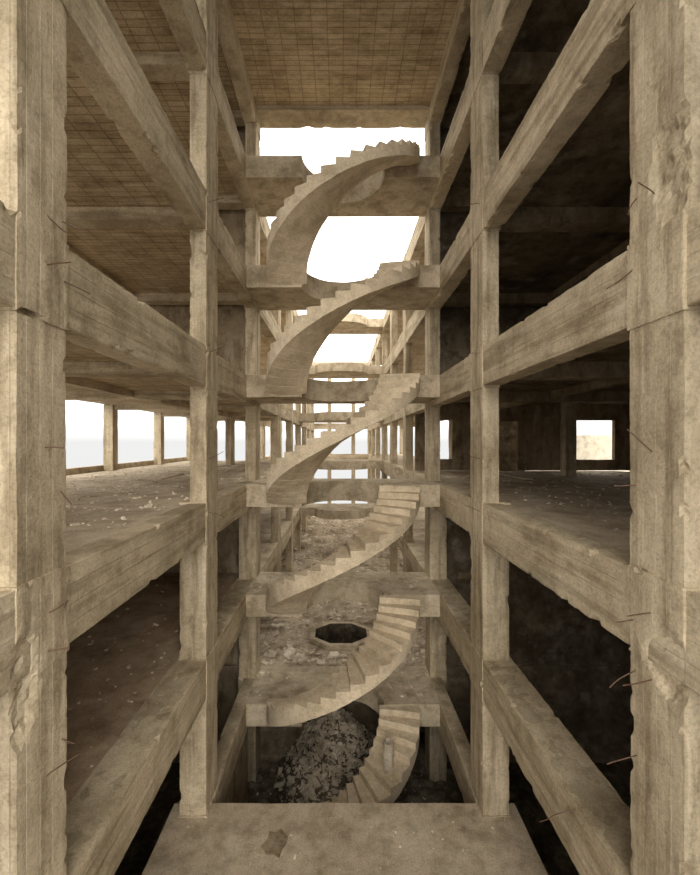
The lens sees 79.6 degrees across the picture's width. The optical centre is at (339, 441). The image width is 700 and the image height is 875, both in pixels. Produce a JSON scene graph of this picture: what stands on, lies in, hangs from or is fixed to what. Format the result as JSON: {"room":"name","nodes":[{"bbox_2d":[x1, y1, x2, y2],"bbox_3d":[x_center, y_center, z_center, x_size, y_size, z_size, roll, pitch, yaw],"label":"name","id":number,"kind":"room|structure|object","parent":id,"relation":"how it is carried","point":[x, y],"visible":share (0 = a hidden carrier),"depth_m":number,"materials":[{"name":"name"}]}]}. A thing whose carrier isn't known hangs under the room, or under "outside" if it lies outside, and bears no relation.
{"room":"abandoned concrete building","nodes":[
{"label":"abandoned concrete building","id":0,"kind":"room"},
{"bbox_2d":[64,61,232,292],"bbox_3d":[-6.801,-4.989,6.399,7.423,0.275,16.005,0,0,0],"label":"floor","id":1,"kind":"structure","parent":0,"point":[102,170],"depth_m":8.42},
{"bbox_2d":[66,244,133,294],"bbox_3d":[-6.859,-4.800,6.399,0.303,0.301,15.998,0,0,0],"label":"beam","id":2,"kind":"structure","parent":1,"relation":"attached to","point":[70,248],"depth_m":11.63,"materials":[{"name":"concrete"}]},
{"bbox_2d":[66,207,187,228],"bbox_3d":[-6.771,-4.775,8.880,7.475,0.351,0.401,0,0,0],"label":"beam","id":3,"kind":"structure","parent":1,"relation":"attached to","point":[79,217],"depth_m":8.69,"materials":[{"name":"concrete"}]},
{"bbox_2d":[134,293,241,304],"bbox_3d":[-6.771,-4.774,13.910,7.475,0.351,0.400,0,0,0],"label":"beam","id":4,"kind":"structure","parent":1,"relation":"attached to","point":[148,298],"depth_m":13.71,"materials":[{"name":"concrete"}]},
{"bbox_2d":[63,461,270,552],"bbox_3d":[-6.801,1.409,13.700,7.428,0.277,30.606,0,0,0],"label":"floor","id":5,"kind":"structure","parent":0,"point":[75,537],"depth_m":10.04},
{"bbox_2d":[103,405,117,470],"bbox_3d":[-10.301,-0.193,18.864,0.421,2.946,0.448,0,0,0],"label":"column","id":6,"kind":"structure","parent":5,"relation":"on","point":[110,416],"depth_m":18.64,"materials":[{"name":"concrete"}]},
{"bbox_2d":[154,412,163,464],"bbox_3d":[-10.300,-0.196,23.897,0.421,2.949,0.450,0,0,0],"label":"column","id":7,"kind":"structure","parent":5,"relation":"on","point":[158,418],"depth_m":23.68,"materials":[{"name":"concrete"}]},
{"bbox_2d":[66,461,270,528],"bbox_3d":[-6.650,1.266,17.008,6.802,0.124,22.024,0,0,0],"label":"debris","id":8,"kind":"object","parent":5,"relation":"on","point":[149,505],"visible":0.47,"depth_m":11.47,"materials":[{"name":"concrete"}]},
{"bbox_2d":[186,418,190,460],"bbox_3d":[-10.302,-0.196,28.924,0.420,2.946,0.451,0,0,0],"label":"column","id":9,"kind":"structure","parent":5,"relation":"on","point":[188,428],"depth_m":28.71,"materials":[{"name":"concrete"}]},
{"bbox_2d":[63,339,270,417],"bbox_3d":[-6.801,-1.790,13.698,7.430,0.275,30.602,0,0,0],"label":"ceiling","id":10,"kind":"structure","parent":0,"point":[74,353],"depth_m":11.93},
{"bbox_2d":[66,377,133,396],"bbox_3d":[-6.860,-1.600,6.401,0.300,0.301,15.997,0,0,0],"label":"beam","id":11,"kind":"structure","parent":10,"relation":"attached to","point":[77,382],"depth_m":11.68,"materials":[{"name":"concrete"}]},
{"bbox_2d":[63,362,161,376],"bbox_3d":[-6.770,-1.576,8.879,7.473,0.351,0.402,0,0,0],"label":"beam","id":12,"kind":"structure","parent":10,"relation":"attached to","point":[72,369],"depth_m":8.69,"materials":[{"name":"concrete"}]},
{"bbox_2d":[66,391,226,399],"bbox_3d":[-6.770,-1.575,13.909,7.478,0.349,0.400,0,0,0],"label":"beam","id":13,"kind":"structure","parent":10,"relation":"attached to","point":[70,395],"depth_m":13.71,"materials":[{"name":"concrete"}]},
{"bbox_2d":[114,405,245,409],"bbox_3d":[-6.769,-1.599,18.941,7.480,0.299,0.401,0,0,0],"label":"beam","id":14,"kind":"structure","parent":10,"relation":"attached to","point":[116,407],"depth_m":18.75,"materials":[{"name":"concrete"}]},
{"bbox_2d":[162,413,270,416],"bbox_3d":[-6.770,-1.601,23.970,7.476,0.300,0.400,0,0,0],"label":"beam","id":15,"kind":"structure","parent":10,"relation":"attached to","point":[163,414],"depth_m":23.78,"materials":[{"name":"concrete"}]},
{"bbox_2d":[105,0,237,194],"bbox_3d":[-6.801,-8.191,6.400,7.424,0.274,16.003,0,0,0],"label":"floor","id":16,"kind":"structure","parent":0,"point":[144,25],"depth_m":8.56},
{"bbox_2d":[133,52,189,80],"bbox_3d":[-6.769,-7.975,8.880,7.476,0.349,0.402,0,0,0],"label":"beam","id":17,"kind":"structure","parent":16,"relation":"attached to","point":[156,66],"depth_m":8.73,"materials":[{"name":"concrete"}]},
{"bbox_2d":[218,195,244,209],"bbox_3d":[-6.771,-7.974,13.910,7.474,0.351,0.401,0,0,0],"label":"beam","id":18,"kind":"structure","parent":16,"relation":"attached to","point":[225,202],"depth_m":13.73,"materials":[{"name":"concrete"}]},
{"bbox_2d":[64,507,293,803],"bbox_3d":[-6.769,4.605,21.395,7.488,0.284,45.990,0,0,0],"label":"floor","id":19,"kind":"structure","parent":0,"point":[84,683],"depth_m":8.50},
{"bbox_2d":[66,577,230,766],"bbox_3d":[-6.716,4.471,9.499,6.615,0.128,9.076,0,0,0],"label":"debris","id":20,"kind":"object","parent":19,"relation":"on","point":[155,624],"visible":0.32,"depth_m":8.46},
{"bbox_2d":[149,126,245,373],"bbox_3d":[-6.800,-6.551,14.500,7.420,9.201,0.208,0,0,0],"label":"wall","id":21,"kind":"structure","parent":0,"point":[231,319],"depth_m":14.40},
{"bbox_2d":[218,37,239,109],"bbox_3d":[-6.801,-10.990,6.401,7.424,0.275,16.002,0,0,0],"label":"ceiling","id":22,"kind":"structure","parent":0,"point":[226,80],"depth_m":12.62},
{"bbox_2d":[231,109,244,125],"bbox_3d":[-6.769,-10.775,13.910,7.474,0.352,0.400,0,0,0],"label":"beam","id":23,"kind":"structure","parent":22,"relation":"attached to","point":[237,115],"depth_m":13.73,"materials":[{"name":"concrete"}]},
{"bbox_2d":[164,518,301,762],"bbox_3d":[-5.910,6.299,14.499,9.198,9.500,0.208,0,0,0],"label":"wall","id":24,"kind":"structure","parent":0,"point":[227,538],"depth_m":14.40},
{"bbox_2d":[223,730,247,802],"bbox_3d":[-2.890,9.750,10.719,0.288,2.600,3.637,0,0,0],"label":"wall","id":25,"kind":"structure","parent":0,"point":[237,790],"depth_m":11.61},
{"bbox_2d":[260,330,270,374],"bbox_3d":[-4.630,-5.020,29.395,3.209,0.235,29.993,0,0,0],"label":"floor","id":26,"kind":"structure","parent":0,"point":[265,347],"depth_m":22.82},
{"bbox_2d":[260,249,285,332],"bbox_3d":[-4.630,-8.220,29.395,3.205,0.234,29.992,0,0,0],"label":"floor","id":27,"kind":"structure","parent":0,"point":[262,258],"depth_m":26.52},
{"bbox_2d":[230,0,457,104],"bbox_3d":[0.091,-11.025,6.399,5.746,0.264,16.002,0,0,0],"label":"ceiling","id":28,"kind":"structure","parent":0,"point":[296,52],"depth_m":11.64,"materials":[{"name":"concrete"}]},
{"bbox_2d":[142,803,547,874],"bbox_3d":[0.088,7.811,3.651,7.205,0.392,10.503,0,0,0],"label":"floor","id":29,"kind":"structure","parent":0,"point":[215,846],"depth_m":8.05,"materials":[{"name":"concrete"}]},
{"bbox_2d":[181,811,512,874],"bbox_3d":[0.086,7.642,6.952,6.582,0.061,3.514,0,0,0],"label":"debris","id":30,"kind":"object","parent":29,"relation":"on","point":[229,811],"visible":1,"depth_m":8.21,"materials":[{"name":"stone"}]},
{"bbox_2d":[305,701,424,732],"bbox_3d":[5.889,9.500,16.000,14.400,3.101,0.208,0,0,0],"label":"wall","id":31,"kind":"structure","parent":0,"point":[365,715],"depth_m":15.90,"materials":[{"name":"concrete"}]},
{"bbox_2d":[114,712,632,874],"bbox_3d":[1.290,9.977,7.700,23.600,2.144,18.600,0,0,0],"label":"ground","id":32,"kind":"structure","parent":0,"point":[555,859],"depth_m":12.94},
{"bbox_2d":[0,0,69,874],"bbox_3d":[-3.003,-0.061,3.880,0.602,22.229,0.712,0,0,0],"label":"concrete column","id":33,"kind":"structure","parent":32,"relation":"on","point":[33,33],"depth_m":3.76,"materials":[{"name":"concrete"}]},
{"bbox_2d":[0,200,256,406],"bbox_3d":[-2.919,-1.544,6.598,0.400,0.828,15.605,0,0,0],"label":"concrete beam","id":34,"kind":"structure","parent":33,"relation":"attached to","point":[109,320],"depth_m":5.36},
{"bbox_2d":[218,0,255,122],"bbox_3d":[-2.919,-10.745,6.598,0.397,0.823,15.607,0,0,0],"label":"concrete beam","id":35,"kind":"structure","parent":33,"relation":"attached to","point":[228,36],"depth_m":11.45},
{"bbox_2d":[178,0,218,817],"bbox_3d":[-3.001,-0.060,8.981,0.603,22.228,0.854,0,0,0],"label":"concrete column","id":36,"kind":"structure","parent":32,"relation":"on","point":[199,790],"depth_m":8.59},
{"bbox_2d":[159,0,254,211],"bbox_3d":[-2.919,-7.949,6.602,0.397,0.819,15.607,0,0,0],"label":"concrete beam","id":37,"kind":"structure","parent":36,"relation":"attached to","point":[184,20],"depth_m":8.51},
{"bbox_2d":[238,112,260,781],"bbox_3d":[-3.005,-0.060,14.009,0.603,22.224,0.852,0,0,0],"label":"concrete column","id":38,"kind":"structure","parent":32,"relation":"on","point":[249,522],"depth_m":13.61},
{"bbox_2d":[217,678,254,802],"bbox_3d":[-2.920,8.057,11.650,0.394,0.826,5.508,0,0,0],"label":"concrete beam","id":39,"kind":"structure","parent":38,"relation":"attached to","point":[229,745],"depth_m":11.02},
{"bbox_2d":[246,155,439,216],"bbox_3d":[0.090,-8.029,13.308,5.694,0.662,2.156,0,0,0],"label":"stair landing","id":40,"kind":"structure","parent":38,"relation":"attached to","point":[396,191],"depth_m":12.82,"materials":[{"name":"concrete"}]},
{"bbox_2d":[274,708,375,802],"bbox_3d":[-0.193,9.924,13.980,3.827,2.304,5.266,0,0,0],"label":"rubble pile","id":41,"kind":"object","parent":32,"relation":"on","point":[351,724],"visible":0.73,"depth_m":13.21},
{"bbox_2d":[266,139,419,802],"bbox_3d":[0.085,1.641,11.144,4.415,19.982,2.234,0,0,0],"label":"spiral staircase","id":42,"kind":"structure","parent":32,"relation":"on","point":[385,772],"depth_m":10.83,"materials":[{"name":"concrete"}]},
{"bbox_2d":[424,105,446,781],"bbox_3d":[3.182,-0.061,14.009,0.602,22.229,0.852,0,0,0],"label":"concrete column","id":43,"kind":"structure","parent":32,"relation":"on","point":[435,521],"depth_m":13.61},
{"bbox_2d":[256,105,428,127],"bbox_3d":[0.088,-10.940,13.999,5.642,0.389,0.806,0,0,0],"label":"beam","id":44,"kind":"structure","parent":43,"relation":"attached to","point":[269,116],"depth_m":13.87,"materials":[{"name":"concrete"}]},
{"bbox_2d":[469,0,509,816],"bbox_3d":[3.183,-0.061,8.981,0.604,22.230,0.853,0,0,0],"label":"concrete column","id":45,"kind":"structure","parent":32,"relation":"on","point":[489,583],"depth_m":8.59,"materials":[{"name":"concrete"}]},
{"bbox_2d":[430,0,470,124],"bbox_3d":[3.100,-10.747,6.600,0.392,0.820,15.608,0,0,0],"label":"concrete beam","id":46,"kind":"structure","parent":45,"relation":"attached to","point":[459,32],"depth_m":11.46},
{"bbox_2d":[431,678,470,802],"bbox_3d":[3.099,8.051,11.650,0.390,0.818,5.504,0,0,0],"label":"concrete beam","id":47,"kind":"structure","parent":45,"relation":"attached to","point":[458,748],"depth_m":11.02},
{"bbox_2d":[246,666,439,726],"bbox_3d":[0.092,7.945,13.306,5.696,0.708,2.156,0,0,0],"label":"stair landing","id":48,"kind":"structure","parent":47,"relation":"attached to","point":[406,685],"depth_m":13.04,"materials":[{"name":"concrete"}]},
{"bbox_2d":[430,0,629,307],"bbox_3d":[3.101,-4.744,6.597,0.398,0.823,15.608,0,0,0],"label":"concrete beam","id":49,"kind":"structure","parent":45,"relation":"attached to","point":[597,48],"depth_m":5.87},
{"bbox_2d":[246,265,439,309],"bbox_3d":[0.092,-4.830,13.308,5.692,0.658,2.158,0,0,0],"label":"stair landing","id":50,"kind":"structure","parent":49,"relation":"attached to","point":[416,293],"depth_m":13.04,"materials":[{"name":"concrete"}]},
{"bbox_2d":[431,578,631,874],"bbox_3d":[3.220,4.857,6.599,0.636,0.828,15.608,0,0,0],"label":"concrete beam","id":51,"kind":"structure","parent":45,"relation":"attached to","point":[596,835],"depth_m":6.02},
{"bbox_2d":[432,481,699,695],"bbox_3d":[3.100,1.654,6.600,0.394,0.820,15.608,0,0,0],"label":"concrete beam","id":52,"kind":"structure","parent":45,"relation":"attached to","point":[590,574],"depth_m":5.21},
{"bbox_2d":[627,0,699,874],"bbox_3d":[3.180,-0.060,3.878,0.610,22.232,0.713,0,0,0],"label":"concrete column","id":53,"kind":"structure","parent":32,"relation":"on","point":[664,565],"depth_m":3.77,"materials":[{"name":"concrete"}]},
{"bbox_2d":[430,0,531,210],"bbox_3d":[3.099,-7.949,6.600,0.398,0.816,15.611,0,0,0],"label":"concrete beam","id":54,"kind":"structure","parent":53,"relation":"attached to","point":[505,19],"depth_m":8.49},
{"bbox_3d":[-3.001,-0.061,-1.082,0.604,22.222,0.852,0,0,0],"label":"concrete column","id":55,"kind":"structure","parent":32,"relation":"on","visible":0},
{"bbox_2d":[0,481,252,696],"bbox_3d":[-2.918,1.655,6.600,0.396,0.823,15.607,0,0,0],"label":"concrete beam","id":56,"kind":"structure","parent":55,"relation":"attached to","point":[105,572],"depth_m":5.23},
{"bbox_2d":[246,479,439,506],"bbox_3d":[0.089,1.570,13.308,5.693,0.658,2.154,0,0,0],"label":"stair landing","id":57,"kind":"structure","parent":56,"relation":"attached to","point":[319,490],"depth_m":13.11,"materials":[{"name":"concrete"}]},
{"bbox_2d":[65,577,255,874],"bbox_3d":[-3.041,4.853,6.599,0.645,0.824,15.609,0,0,0],"label":"concrete beam","id":58,"kind":"structure","parent":55,"relation":"attached to","point":[107,811],"depth_m":6.02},
{"bbox_2d":[246,572,439,616],"bbox_3d":[0.092,4.744,13.312,5.691,0.712,2.161,0,0,0],"label":"stair landing","id":59,"kind":"structure","parent":58,"relation":"attached to","point":[364,587],"depth_m":13.23,"materials":[{"name":"concrete"}]},
{"bbox_2d":[66,0,255,307],"bbox_3d":[-2.920,-4.744,6.600,0.398,0.822,15.606,0,0,0],"label":"concrete beam","id":60,"kind":"structure","parent":55,"relation":"attached to","point":[98,51],"depth_m":5.86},
{"bbox_3d":[3.181,-0.060,-1.081,0.611,22.227,0.848,0,0,0],"label":"concrete column","id":61,"kind":"structure","parent":32,"relation":"on","visible":0},
{"bbox_2d":[430,203,699,405],"bbox_3d":[3.099,-1.546,6.600,0.397,0.822,15.609,0,0,0],"label":"concrete beam","id":62,"kind":"structure","parent":61,"relation":"attached to","point":[587,318],"depth_m":5.41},
{"bbox_2d":[246,375,439,403],"bbox_3d":[0.091,-1.629,13.309,5.691,0.659,2.158,0,0,0],"label":"stair landing","id":63,"kind":"structure","parent":62,"relation":"attached to","point":[318,391],"depth_m":13.16,"materials":[{"name":"concrete"}]},
{"bbox_2d":[380,248,424,364],"bbox_3d":[4.809,-8.219,29.394,3.210,0.234,29.992,0,0,0],"label":"floor","id":64,"kind":"structure","parent":0,"point":[422,258],"depth_m":29.49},
{"bbox_2d":[397,330,424,374],"bbox_3d":[4.809,-5.019,29.394,3.206,0.235,29.995,0,0,0],"label":"floor","id":65,"kind":"structure","parent":0,"point":[419,344],"depth_m":24.70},
{"bbox_2d":[223,516,620,665],"bbox_3d":[0.090,7.954,30.660,19.000,2.592,32.680,0,0,0],"label":"floor","id":66,"kind":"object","parent":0,"point":[329,633],"visible":0.17,"depth_m":17.34,"materials":[{"name":"concrete"}]},
{"bbox_2d":[225,413,234,464],"bbox_3d":[-6.296,-0.359,24.070,0.392,16.015,0.843,0,0,0],"label":"concrete column","id":67,"kind":"structure","parent":66,"relation":"on","point":[229,422],"depth_m":23.68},
{"bbox_2d":[260,421,265,460],"bbox_3d":[-6.296,-0.361,34.129,0.390,16.019,0.840,0,0,0],"label":"concrete column","id":68,"kind":"structure","parent":66,"relation":"on","point":[262,427],"depth_m":33.73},
{"bbox_2d":[270,310,281,571],"bbox_3d":[-2.897,-0.360,19.038,0.392,16.018,0.841,0,0,0],"label":"concrete column","id":69,"kind":"structure","parent":66,"relation":"on","point":[275,420],"depth_m":18.65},
{"bbox_2d":[260,217,313,365],"bbox_3d":[-2.919,-7.946,29.497,0.394,0.814,30.186,0,0,0],"label":"concrete beam","id":70,"kind":"structure","parent":69,"relation":"attached to","point":[264,225],"depth_m":15.77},
{"bbox_2d":[285,310,293,571],"bbox_3d":[-2.898,-0.359,24.069,0.393,16.019,0.844,0,0,0],"label":"concrete column","id":71,"kind":"structure","parent":66,"relation":"on","point":[289,313],"depth_m":23.67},
{"bbox_2d":[295,404,300,549],"bbox_3d":[-2.898,-0.361,29.098,0.387,16.018,0.839,0,0,0],"label":"concrete column","id":72,"kind":"structure","parent":66,"relation":"on","point":[297,406],"depth_m":28.71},
{"bbox_2d":[260,310,281,343],"bbox_3d":[-2.919,-4.745,29.495,0.391,0.815,30.187,0,0,0],"label":"concrete beam","id":73,"kind":"structure","parent":72,"relation":"attached to","point":[268,325],"depth_m":16.49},
{"bbox_2d":[260,507,300,571],"bbox_3d":[-2.918,4.854,29.496,0.392,0.812,30.186,0,0,0],"label":"concrete beam","id":74,"kind":"structure","parent":72,"relation":"attached to","point":[269,557],"depth_m":18.40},
{"bbox_2d":[260,404,313,430],"bbox_3d":[-2.920,-1.548,29.495,0.390,0.809,30.191,0,0,0],"label":"concrete beam","id":75,"kind":"structure","parent":72,"relation":"attached to","point":[268,409],"depth_m":21.04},
{"bbox_2d":[308,362,382,377],"bbox_3d":[0.090,-4.875,28.750,5.640,0.550,3.300,0,0,0],"label":"landing","id":76,"kind":"object","parent":72,"relation":"attached to","point":[333,369],"visible":0.91,"depth_m":28.04,"materials":[{"name":"concrete"}]},
{"bbox_2d":[302,404,306,531],"bbox_3d":[-2.897,-0.360,34.129,0.383,16.016,0.844,0,0,0],"label":"concrete column","id":77,"kind":"structure","parent":66,"relation":"on","point":[304,406],"depth_m":33.74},
{"bbox_2d":[351,378,354,502],"bbox_3d":[1.391,-0.351,43.989,0.401,15.995,0.402,0,0,0],"label":"column","id":78,"kind":"structure","parent":66,"relation":"on","point":[352,379],"depth_m":43.79,"materials":[{"name":"concrete"}]},
{"bbox_2d":[314,423,367,428],"bbox_3d":[0.089,-1.649,43.965,5.636,0.601,0.350,0,0,0],"label":"cross beam","id":79,"kind":"structure","parent":78,"relation":"attached to","point":[316,425],"depth_m":43.79,"materials":[{"name":"concrete"}]},
{"bbox_2d":[326,454,367,458],"bbox_3d":[0.089,1.550,43.966,5.638,0.599,0.349,0,0,0],"label":"cross beam","id":80,"kind":"structure","parent":78,"relation":"attached to","point":[332,456],"depth_m":43.79,"materials":[{"name":"concrete"}]},
{"bbox_2d":[367,378,370,502],"bbox_3d":[3.081,-0.359,44.188,0.386,16.017,0.844,0,0,0],"label":"concrete column","id":81,"kind":"structure","parent":66,"relation":"on","point":[368,432],"depth_m":43.79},
{"bbox_2d":[371,351,374,478],"bbox_3d":[3.076,-0.358,39.158,0.389,16.014,0.843,0,0,0],"label":"concrete column","id":82,"kind":"structure","parent":66,"relation":"on","point":[372,361],"depth_m":38.76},
{"bbox_2d":[375,339,380,478],"bbox_3d":[3.076,-0.359,34.129,0.390,16.021,0.844,0,0,0],"label":"concrete column","id":83,"kind":"structure","parent":66,"relation":"on","point":[377,350],"depth_m":33.73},
{"bbox_2d":[368,217,424,365],"bbox_3d":[3.098,-7.945,29.495,0.390,0.816,30.186,0,0,0],"label":"concrete beam","id":84,"kind":"structure","parent":83,"relation":"attached to","point":[416,246],"depth_m":16.96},
{"bbox_2d":[383,310,424,373],"bbox_3d":[3.100,-4.745,29.494,0.389,0.815,30.193,0,0,0],"label":"concrete beam","id":85,"kind":"structure","parent":83,"relation":"attached to","point":[415,326],"depth_m":17.90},
{"bbox_2d":[395,534,424,571],"bbox_3d":[3.101,4.855,29.495,0.389,0.816,30.191,0,0,0],"label":"concrete beam","id":86,"kind":"structure","parent":83,"relation":"attached to","point":[415,559],"depth_m":17.09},
{"bbox_2d":[381,328,387,478],"bbox_3d":[3.078,-0.359,29.099,0.387,16.021,0.842,0,0,0],"label":"concrete column","id":87,"kind":"structure","parent":66,"relation":"on","point":[384,428],"depth_m":28.71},
{"bbox_2d":[300,503,375,518],"bbox_3d":[0.090,4.725,28.750,5.640,0.550,3.300,0,0,0],"label":"landing","id":88,"kind":"object","parent":87,"relation":"attached to","point":[320,510],"visible":0.92,"depth_m":28.10,"materials":[{"name":"concrete"}]},
{"bbox_2d":[300,412,382,422],"bbox_3d":[0.090,-1.675,28.750,5.640,0.550,3.300,0,0,0],"label":"landing","id":89,"kind":"object","parent":87,"relation":"attached to","point":[320,417],"visible":0.64,"depth_m":27.59,"materials":[{"name":"concrete"}]},
{"bbox_2d":[318,459,382,469],"bbox_3d":[0.090,1.525,28.750,5.640,0.550,3.300,0,0,0],"label":"landing","id":90,"kind":"object","parent":87,"relation":"attached to","point":[327,464],"visible":0.75,"depth_m":27.45,"materials":[{"name":"concrete"}]},
{"bbox_2d":[330,313,382,333],"bbox_3d":[0.090,-8.075,28.750,5.640,0.550,3.300,0,0,0],"label":"landing","id":91,"kind":"object","parent":87,"relation":"attached to","point":[353,323],"visible":0.46,"depth_m":28.40,"materials":[{"name":"concrete"}]},
{"bbox_2d":[368,454,424,478],"bbox_3d":[3.099,1.652,29.495,0.392,0.808,30.186,0,0,0],"label":"concrete beam","id":92,"kind":"structure","parent":87,"relation":"attached to","point":[397,470],"depth_m":21.59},
{"bbox_2d":[389,310,397,571],"bbox_3d":[3.077,-0.359,24.068,0.390,16.018,0.844,0,0,0],"label":"concrete column","id":93,"kind":"structure","parent":66,"relation":"on","point":[393,313],"depth_m":23.68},
{"bbox_2d":[368,404,424,430],"bbox_3d":[3.100,-1.545,29.495,0.392,0.812,30.183,0,0,0],"label":"concrete beam","id":94,"kind":"structure","parent":93,"relation":"attached to","point":[411,409],"depth_m":19.85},
{"bbox_2d":[403,253,413,571],"bbox_3d":[3.076,-0.361,19.039,0.386,16.017,0.843,0,0,0],"label":"concrete column","id":95,"kind":"structure","parent":66,"relation":"on","point":[407,347],"depth_m":18.65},
{"bbox_3d":[6.481,-0.359,19.039,0.387,16.017,0.839,0,0,0],"label":"concrete column","id":96,"kind":"structure","parent":66,"relation":"on","visible":0},
{"bbox_2d":[400,402,532,428],"bbox_3d":[6.459,-1.644,29.496,0.306,0.615,30.191,0,0,0],"label":"concrete beam","id":97,"kind":"structure","parent":96,"relation":"attached to","point":[502,405],"depth_m":15.97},
{"bbox_3d":[-6.298,-0.361,19.039,0.383,16.021,0.843,0,0,0],"label":"concrete column","id":98,"kind":"structure","parent":66,"relation":"on","visible":0},
{"bbox_2d":[153,400,270,426],"bbox_3d":[-6.280,-1.647,29.496,0.301,0.611,30.182,0,0,0],"label":"concrete beam","id":99,"kind":"structure","parent":98,"relation":"attached to","point":[183,404],"depth_m":16.80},
{"bbox_2d":[156,456,270,478],"bbox_3d":[-6.280,1.550,29.496,0.306,0.607,30.190,0,0,0],"label":"concrete beam","id":100,"kind":"structure","parent":98,"relation":"attached to","point":[268,458],"depth_m":17.25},
{"bbox_2d":[446,34,470,108],"bbox_3d":[8.179,-10.990,6.403,9.826,0.275,16.005,0,0,0],"label":"ceiling","id":101,"kind":"structure","parent":0,"point":[464,65],"depth_m":12.55,"materials":[{"name":"concrete"}]},
{"bbox_2d":[440,109,455,127],"bbox_3d":[8.149,-10.741,13.911,9.877,0.418,0.399,0,0,0],"label":"beam","id":102,"kind":"structure","parent":101,"relation":"attached to","point":[449,114],"depth_m":13.71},
{"bbox_2d":[413,507,526,578],"bbox_3d":[4.810,4.579,29.394,3.205,0.234,29.992,0,0,0],"label":"floor","id":103,"kind":"structure","parent":0,"point":[419,522],"depth_m":19.25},
{"bbox_2d":[440,128,541,374],"bbox_3d":[8.180,-6.549,14.500,9.820,9.198,0.210,0,0,0],"label":"wall","id":104,"kind":"structure","parent":0,"point":[455,322],"depth_m":14.40,"materials":[{"name":"concrete"}]},
{"bbox_2d":[380,454,632,551],"bbox_3d":[8.149,1.405,21.396,9.885,0.283,45.988,0,0,0],"label":"floor","id":105,"kind":"structure","parent":0,"point":[573,516],"depth_m":9.52,"materials":[{"name":"concrete"}]},
{"bbox_2d":[441,471,629,530],"bbox_3d":[8.090,1.267,12.002,9.228,0.109,12.042,0,0,0],"label":"debris","id":106,"kind":"object","parent":105,"relation":"on","point":[560,503],"visible":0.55,"depth_m":11.76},
{"bbox_2d":[560,402,576,475],"bbox_3d":[8.590,-0.195,15.800,0.404,2.954,0.406,0,0,0],"label":"column","id":107,"kind":"structure","parent":105,"relation":"on","point":[568,448],"depth_m":15.60,"materials":[{"name":"concrete"}]},
{"bbox_2d":[499,422,524,470],"bbox_3d":[7.439,0.200,19.300,2.097,2.698,0.208,0,0,0],"label":"wall","id":108,"kind":"structure","parent":0,"point":[507,430],"depth_m":19.20,"materials":[{"name":"concrete"}]},
{"bbox_2d":[447,0,589,194],"bbox_3d":[8.179,-8.190,6.400,9.823,0.274,16.003,0,0,0],"label":"ceiling","id":109,"kind":"structure","parent":0,"point":[547,25],"depth_m":8.56,"materials":[{"name":"concrete"}]},
{"bbox_2d":[440,195,470,211],"bbox_3d":[8.149,-7.939,13.909,9.876,0.420,0.400,0,0,0],"label":"beam","id":110,"kind":"structure","parent":109,"relation":"attached to","point":[452,203],"depth_m":13.72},
{"bbox_2d":[499,52,560,83],"bbox_3d":[8.150,-7.940,8.881,9.875,0.420,0.400,0,0,0],"label":"beam","id":111,"kind":"structure","parent":109,"relation":"attached to","point":[519,67],"depth_m":8.69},
{"bbox_2d":[415,404,630,469],"bbox_3d":[8.201,-0.351,18.500,9.779,3.201,0.210,0,0,0],"label":"wall","id":112,"kind":"structure","parent":0,"point":[538,442],"depth_m":18.40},
{"bbox_2d":[449,340,629,403],"bbox_3d":[8.180,-1.790,8.451,9.825,0.276,20.103,0,0,0],"label":"ceiling","id":113,"kind":"structure","parent":0,"point":[620,352],"depth_m":11.72,"materials":[{"name":"concrete"}]},
{"bbox_2d":[454,391,629,401],"bbox_3d":[8.151,-1.541,13.910,9.878,0.421,0.399,0,0,0],"label":"beam","id":114,"kind":"structure","parent":113,"relation":"attached to","point":[504,396],"depth_m":13.72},
{"bbox_2d":[517,362,629,380],"bbox_3d":[8.151,-1.539,8.880,9.873,0.421,0.401,0,0,0],"label":"beam","id":115,"kind":"structure","parent":113,"relation":"attached to","point":[568,370],"depth_m":8.69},
{"bbox_2d":[551,380,629,396],"bbox_3d":[7.040,-1.601,6.400,0.301,0.300,15.996,0,0,0],"label":"beam","id":116,"kind":"structure","parent":113,"relation":"attached to","point":[598,384],"depth_m":11.74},
{"bbox_2d":[446,517,633,762],"bbox_3d":[8.180,6.302,14.499,9.818,9.500,0.209,0,0,0],"label":"wall","id":117,"kind":"structure","parent":0,"point":[545,628],"depth_m":14.40,"materials":[{"name":"concrete"}]},
{"bbox_2d":[452,59,631,292],"bbox_3d":[8.181,-4.990,6.399,9.825,0.278,16.001,0,0,0],"label":"ceiling","id":118,"kind":"structure","parent":0,"point":[592,169],"depth_m":8.28,"materials":[{"name":"concrete"}]},
{"bbox_2d":[442,293,553,306],"bbox_3d":[8.148,-4.740,13.910,9.879,0.422,0.400,0,0,0],"label":"beam","id":119,"kind":"structure","parent":118,"relation":"attached to","point":[456,299],"depth_m":13.72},
{"bbox_2d":[499,207,630,231],"bbox_3d":[8.151,-4.740,8.880,9.876,0.420,0.401,0,0,0],"label":"beam","id":120,"kind":"structure","parent":118,"relation":"attached to","point":[523,219],"depth_m":8.69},
{"bbox_2d":[551,238,629,298],"bbox_3d":[7.040,-4.800,6.399,0.301,0.303,15.996,0,0,0],"label":"beam","id":121,"kind":"structure","parent":118,"relation":"attached to","point":[622,248],"depth_m":11.46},
{"bbox_3d":[-10.635,6.310,13.700,0.260,9.481,30.601,0,0,0],"label":"wall","id":122,"kind":"structure","parent":0,"visible":0},
{"bbox_2d":[66,457,185,474],"bbox_3d":[-10.624,1.290,13.702,0.218,0.522,30.597,0,0,0],"label":"kerb","id":123,"kind":"object","parent":122,"relation":"on","point":[87,469],"visible":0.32,"depth_m":20.23,"materials":[{"name":"concrete"}]},
{"label":"outside","id":124,"kind":"structure","parent":0,"visible":0},
{"bbox_2d":[525,435,629,471],"bbox_3d":[12.839,0.748,22.150,7.498,2.202,0.307,0,0,0],"label":"wall","id":125,"kind":"structure","parent":124,"point":[592,447],"depth_m":22.00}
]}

